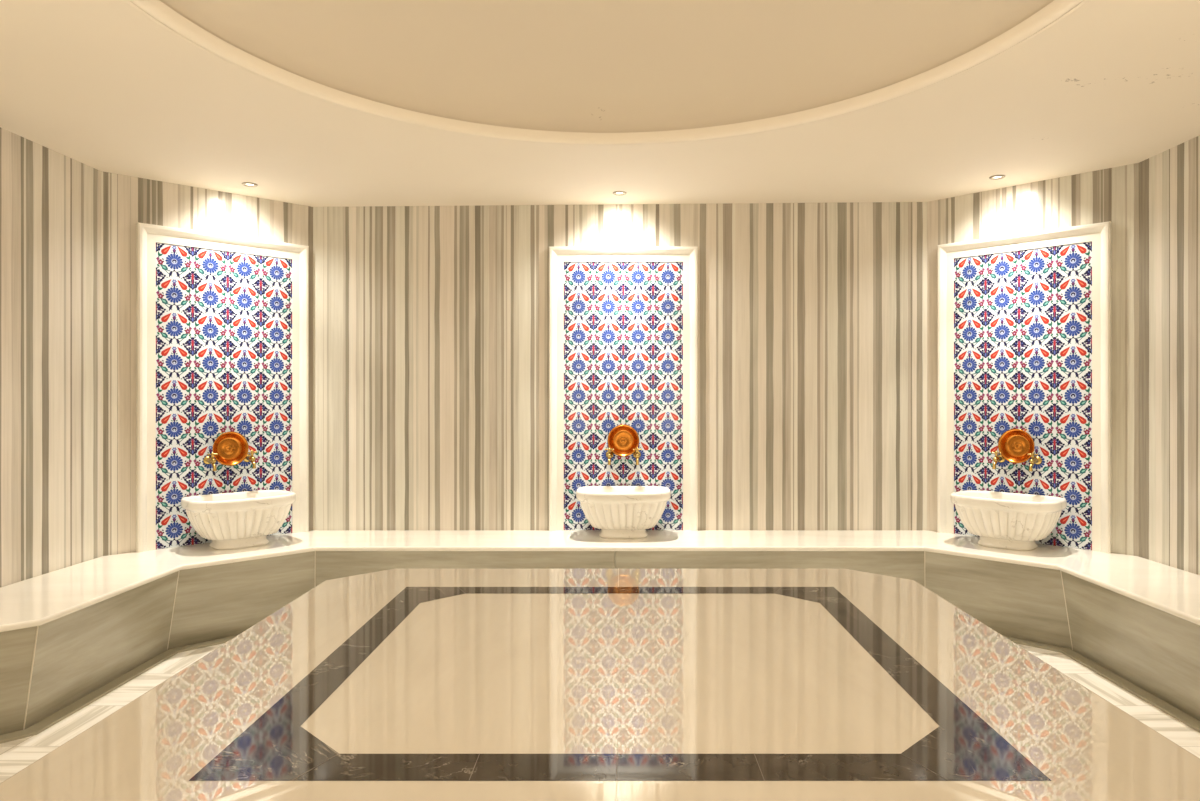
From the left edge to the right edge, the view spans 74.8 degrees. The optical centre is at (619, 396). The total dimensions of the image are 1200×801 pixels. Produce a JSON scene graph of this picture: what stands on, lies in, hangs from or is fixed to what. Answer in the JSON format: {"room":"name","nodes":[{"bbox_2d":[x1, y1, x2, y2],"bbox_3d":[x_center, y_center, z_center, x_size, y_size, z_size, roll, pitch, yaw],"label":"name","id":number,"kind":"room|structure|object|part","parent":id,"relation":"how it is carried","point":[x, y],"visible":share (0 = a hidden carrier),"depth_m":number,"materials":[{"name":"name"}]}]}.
{"room":"spa","nodes":[
{"label":"spa","id":0,"kind":"room"},
{"bbox_2d":[0,127,100,587],"bbox_3d":[-3.121,0.032,2.419,0.403,2.665,3.998,0,0,0],"label":"wall","id":1,"kind":"structure","parent":0,"point":[50,200],"depth_m":4.01,"materials":[{"name":"stone"}]},
{"bbox_2d":[101,171,312,555],"bbox_3d":[-2.491,0.028,4.847,0.001,2.672,1.212,0,0,45],"label":"wall","id":2,"kind":"structure","parent":0,"point":[126,201],"depth_m":4.51,"materials":[{"name":"stone"}]},
{"bbox_2d":[136,222,308,551],"bbox_3d":[-2.431,-0.056,4.875,0.996,1.898,0.045,0,0,-45],"label":"wall panel","id":3,"kind":"object","parent":2,"relation":"attached to","point":[222,320],"visible":0.89,"depth_m":4.82,"materials":[{"name":"tile"}]},
{"bbox_2d":[203,452,217,470],"bbox_3d":[-2.475,0.388,4.757,0.060,0.112,0.132,0,0,-45],"label":"tap","id":4,"kind":"object","parent":3,"relation":"attached to","point":[207,460],"visible":1,"depth_m":4.74,"materials":[{"name":"gold metal"}]},
{"bbox_3d":[-2.450,0.413,4.732,0.061,0.062,0.023,0,0,45],"label":"spout","id":5,"kind":"part","parent":4,"relation":"part of","materials":[{"name":"gold metal"}]},
{"bbox_2d":[212,432,248,465],"bbox_3d":[-2.420,0.319,4.864,0.212,0.212,0.053,0,0,-45],"label":"copper bowl","id":6,"kind":"object","parent":3,"relation":"attached to","point":[232,448],"visible":1,"depth_m":4.88,"materials":[{"name":"orange metal"}]},
{"bbox_2d":[243,450,256,468],"bbox_3d":[-2.312,0.388,4.920,0.132,0.112,0.060,0,0,45],"label":"tap","id":7,"kind":"object","parent":3,"relation":"attached to","point":[249,457],"visible":0.98,"depth_m":4.90,"materials":[{"name":"gold metal"}]},
{"bbox_3d":[-2.288,0.413,4.895,0.023,0.062,0.061,0,0,-45],"label":"spout","id":8,"kind":"part","parent":7,"relation":"part of","materials":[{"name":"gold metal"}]},
{"bbox_2d":[0,0,1199,206],"bbox_3d":[0.000,-1.461,2.419,6.686,0.387,5.752,0,0,0],"label":"ceiling","id":9,"kind":"structure","parent":0,"point":[100,85],"depth_m":3.56,"materials":[{"name":"beige paint"}]},
{"bbox_2d":[242,182,257,186],"bbox_3d":[-2.221,-1.275,4.707,0.088,0.011,0.088,0,0,0],"label":"recessed light","id":10,"kind":"object","parent":9,"relation":"in","point":[249,184],"visible":1,"depth_m":4.71,"materials":[{"name":"silver metal"}]},
{"bbox_2d":[122,0,1090,145],"bbox_3d":[-0.027,-1.285,2.406,3.150,0.079,3.150,0,0,0],"label":"trim","id":11,"kind":"structure","parent":9,"relation":"attached to","point":[156,11],"depth_m":3.33,"materials":[{"name":"beige paint"}]},
{"bbox_2d":[613,191,625,195],"bbox_3d":[-0.003,-1.293,4.975,0.088,0.011,0.088,0,0,0],"label":"recessed light","id":12,"kind":"object","parent":9,"relation":"in","point":[619,193],"visible":1,"depth_m":4.96,"materials":[{"name":"silver metal"}]},
{"bbox_2d":[989,175,1004,179],"bbox_3d":[2.249,-1.311,4.679,0.088,0.011,0.088,0,0,0],"label":"recessed light","id":13,"kind":"object","parent":9,"relation":"in","point":[995,177],"visible":1,"depth_m":4.68,"materials":[{"name":"silver metal"}]},
{"bbox_2d":[0,643,1199,782],"bbox_3d":[0.000,1.394,2.419,6.807,0.060,5.873,0,0,0],"label":"floor","id":14,"kind":"structure","parent":0,"point":[16,755],"depth_m":3.43,"materials":[{"name":"white stone"}]},
{"bbox_2d":[0,568,1199,800],"bbox_3d":[0.000,1.074,2.419,2.540,0.578,2.379,0,0,0],"label":"platform","id":15,"kind":"object","parent":14,"relation":"on","point":[618,684],"visible":1,"depth_m":1.96,"materials":[{"name":"beige stone"}]},
{"bbox_2d":[0,530,1199,734],"bbox_3d":[0.000,1.128,2.422,6.638,0.468,5.699,0,0,0],"label":"bench","id":16,"kind":"object","parent":14,"relation":"on","point":[67,633],"visible":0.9,"depth_m":4.31,"materials":[{"name":"beige stone"}]},
{"bbox_3d":[-2.634,1.143,3.000,0.168,0.439,0.640,0,0,45],"label":"panel","id":17,"kind":"part","parent":16,"relation":"part of","materials":[{"name":"grey stone"}]},
{"bbox_3d":[-2.433,1.143,3.709,0.168,0.439,1.084,0,0,0],"label":"panel","id":18,"kind":"part","parent":16,"relation":"part of","materials":[{"name":"grey stone"}]},
{"bbox_2d":[181,490,295,549],"bbox_3d":[-2.283,0.743,4.727,0.604,0.300,0.405,0,0,-45],"label":"basin","id":19,"kind":"object","parent":16,"relation":"on","point":[234,520],"visible":1,"depth_m":4.60,"materials":[{"name":"white stone"}]},
{"bbox_3d":[-2.147,1.143,4.502,0.878,0.439,0.168,0,0,-45],"label":"panel","id":20,"kind":"part","parent":16,"relation":"part of","materials":[{"name":"grey stone"}]},
{"bbox_3d":[-0.964,1.143,4.788,1.865,0.439,0.168,0,0,0],"label":"panel","id":21,"kind":"part","parent":16,"relation":"part of","materials":[{"name":"grey stone"}]},
{"bbox_3d":[0.000,0.908,2.422,6.638,0.028,5.699,0,0,0],"label":"seat","id":22,"kind":"part","parent":16,"relation":"part of","materials":[{"name":"beige stone"}]},
{"bbox_2d":[0,635,1199,743],"bbox_3d":[0.000,1.358,2.419,5.645,0.012,4.711,0,0,0],"label":"baseboard","id":23,"kind":"structure","parent":16,"relation":"attached to","point":[51,720],"depth_m":3.65,"materials":[{"name":"beige stone"}]},
{"bbox_2d":[576,486,670,538],"bbox_3d":[0.022,0.743,5.043,0.604,0.300,0.405,0,0,0],"label":"basin","id":24,"kind":"object","parent":16,"relation":"on","point":[620,512],"visible":1,"depth_m":4.90,"materials":[{"name":"white stone"}]},
{"bbox_3d":[0.933,1.143,4.788,1.926,0.439,0.168,0,0,0],"label":"panel","id":25,"kind":"part","parent":16,"relation":"part of","materials":[{"name":"grey stone"}]},
{"bbox_3d":[2.147,1.143,4.502,0.878,0.439,0.168,0,0,45],"label":"panel","id":26,"kind":"part","parent":16,"relation":"part of","materials":[{"name":"grey stone"}]},
{"bbox_2d":[951,490,1066,550],"bbox_3d":[2.311,0.743,4.699,0.604,0.300,0.405,0,0,45],"label":"basin","id":27,"kind":"object","parent":16,"relation":"on","point":[1002,520],"visible":1,"depth_m":4.58,"materials":[{"name":"white stone"}]},
{"bbox_3d":[2.433,1.143,3.709,0.168,0.439,1.084,0,0,0],"label":"panel","id":28,"kind":"part","parent":16,"relation":"part of","materials":[{"name":"grey stone"}]},
{"bbox_2d":[313,202,926,529],"bbox_3d":[0.000,0.012,5.275,4.126,2.705,0.001,0,0,0],"label":"wall","id":29,"kind":"structure","parent":0,"point":[431,323],"depth_m":5.28,"materials":[{"name":"stone"}]},
{"bbox_2d":[549,247,697,530],"bbox_3d":[0.022,-0.056,5.253,0.996,1.898,0.045,0,0,0],"label":"wall panel","id":30,"kind":"object","parent":29,"relation":"attached to","point":[623,321],"visible":0.88,"depth_m":5.27,"materials":[{"name":"tile"}]},
{"bbox_2d":[605,447,613,464],"bbox_3d":[-0.070,0.388,5.200,0.060,0.112,0.132,0,0,0],"label":"tap","id":31,"kind":"object","parent":30,"relation":"attached to","point":[609,454],"visible":1,"depth_m":5.17,"materials":[{"name":"gold metal"}]},
{"bbox_2d":[607,425,638,455],"bbox_3d":[0.022,0.289,5.237,0.212,0.212,0.053,0,0,0],"label":"copper bowl","id":32,"kind":"object","parent":30,"relation":"attached to","point":[623,439],"visible":1,"depth_m":5.25,"materials":[{"name":"orange metal"}]},
{"bbox_2d":[633,447,641,464],"bbox_3d":[0.114,0.388,5.200,0.060,0.112,0.132,0,0,0],"label":"tap","id":33,"kind":"object","parent":30,"relation":"attached to","point":[636,454],"visible":0.98,"depth_m":5.17,"materials":[{"name":"gold metal"}]},
{"bbox_2d":[927,163,1138,555],"bbox_3d":[2.491,0.008,4.847,1.212,2.712,0.001,0,0,45],"label":"wall","id":34,"kind":"structure","parent":0,"point":[1110,194],"depth_m":4.58,"materials":[{"name":"stone"}]},
{"bbox_2d":[937,221,1111,552],"bbox_3d":[2.459,-0.056,4.847,0.996,1.898,0.045,0,0,45],"label":"wall panel","id":35,"kind":"object","parent":34,"relation":"attached to","point":[1024,320],"visible":0.87,"depth_m":4.80,"materials":[{"name":"tile"}]},
{"bbox_2d":[991,451,1004,468],"bbox_3d":[2.348,0.388,4.884,0.060,0.112,0.132,0,0,45],"label":"tap","id":36,"kind":"object","parent":35,"relation":"attached to","point":[998,458],"visible":1,"depth_m":4.86,"materials":[{"name":"gold metal"}]},
{"bbox_2d":[998,429,1034,462],"bbox_3d":[2.448,0.301,4.836,0.053,0.212,0.212,0,0,-45],"label":"copper bowl","id":37,"kind":"object","parent":35,"relation":"attached to","point":[1014,445],"visible":0.99,"depth_m":4.85,"materials":[{"name":"orange metal"}]},
{"bbox_2d":[1027,452,1041,470],"bbox_3d":[2.496,0.388,4.736,0.060,0.112,0.132,0,0,45],"label":"tap","id":38,"kind":"object","parent":35,"relation":"attached to","point":[1037,460],"visible":1,"depth_m":4.72,"materials":[{"name":"gold metal"}]},
{"bbox_3d":[2.471,0.413,4.711,0.023,0.062,0.061,0,0,45],"label":"spout","id":39,"kind":"part","parent":38,"relation":"part of","materials":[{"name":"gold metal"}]},
{"bbox_2d":[1139,135,1199,574],"bbox_3d":[3.121,0.006,2.419,0.403,2.716,3.998,0,0,0],"label":"wall","id":40,"kind":"structure","parent":0,"point":[1169,180],"depth_m":4.17,"materials":[{"name":"stone"}]}
]}

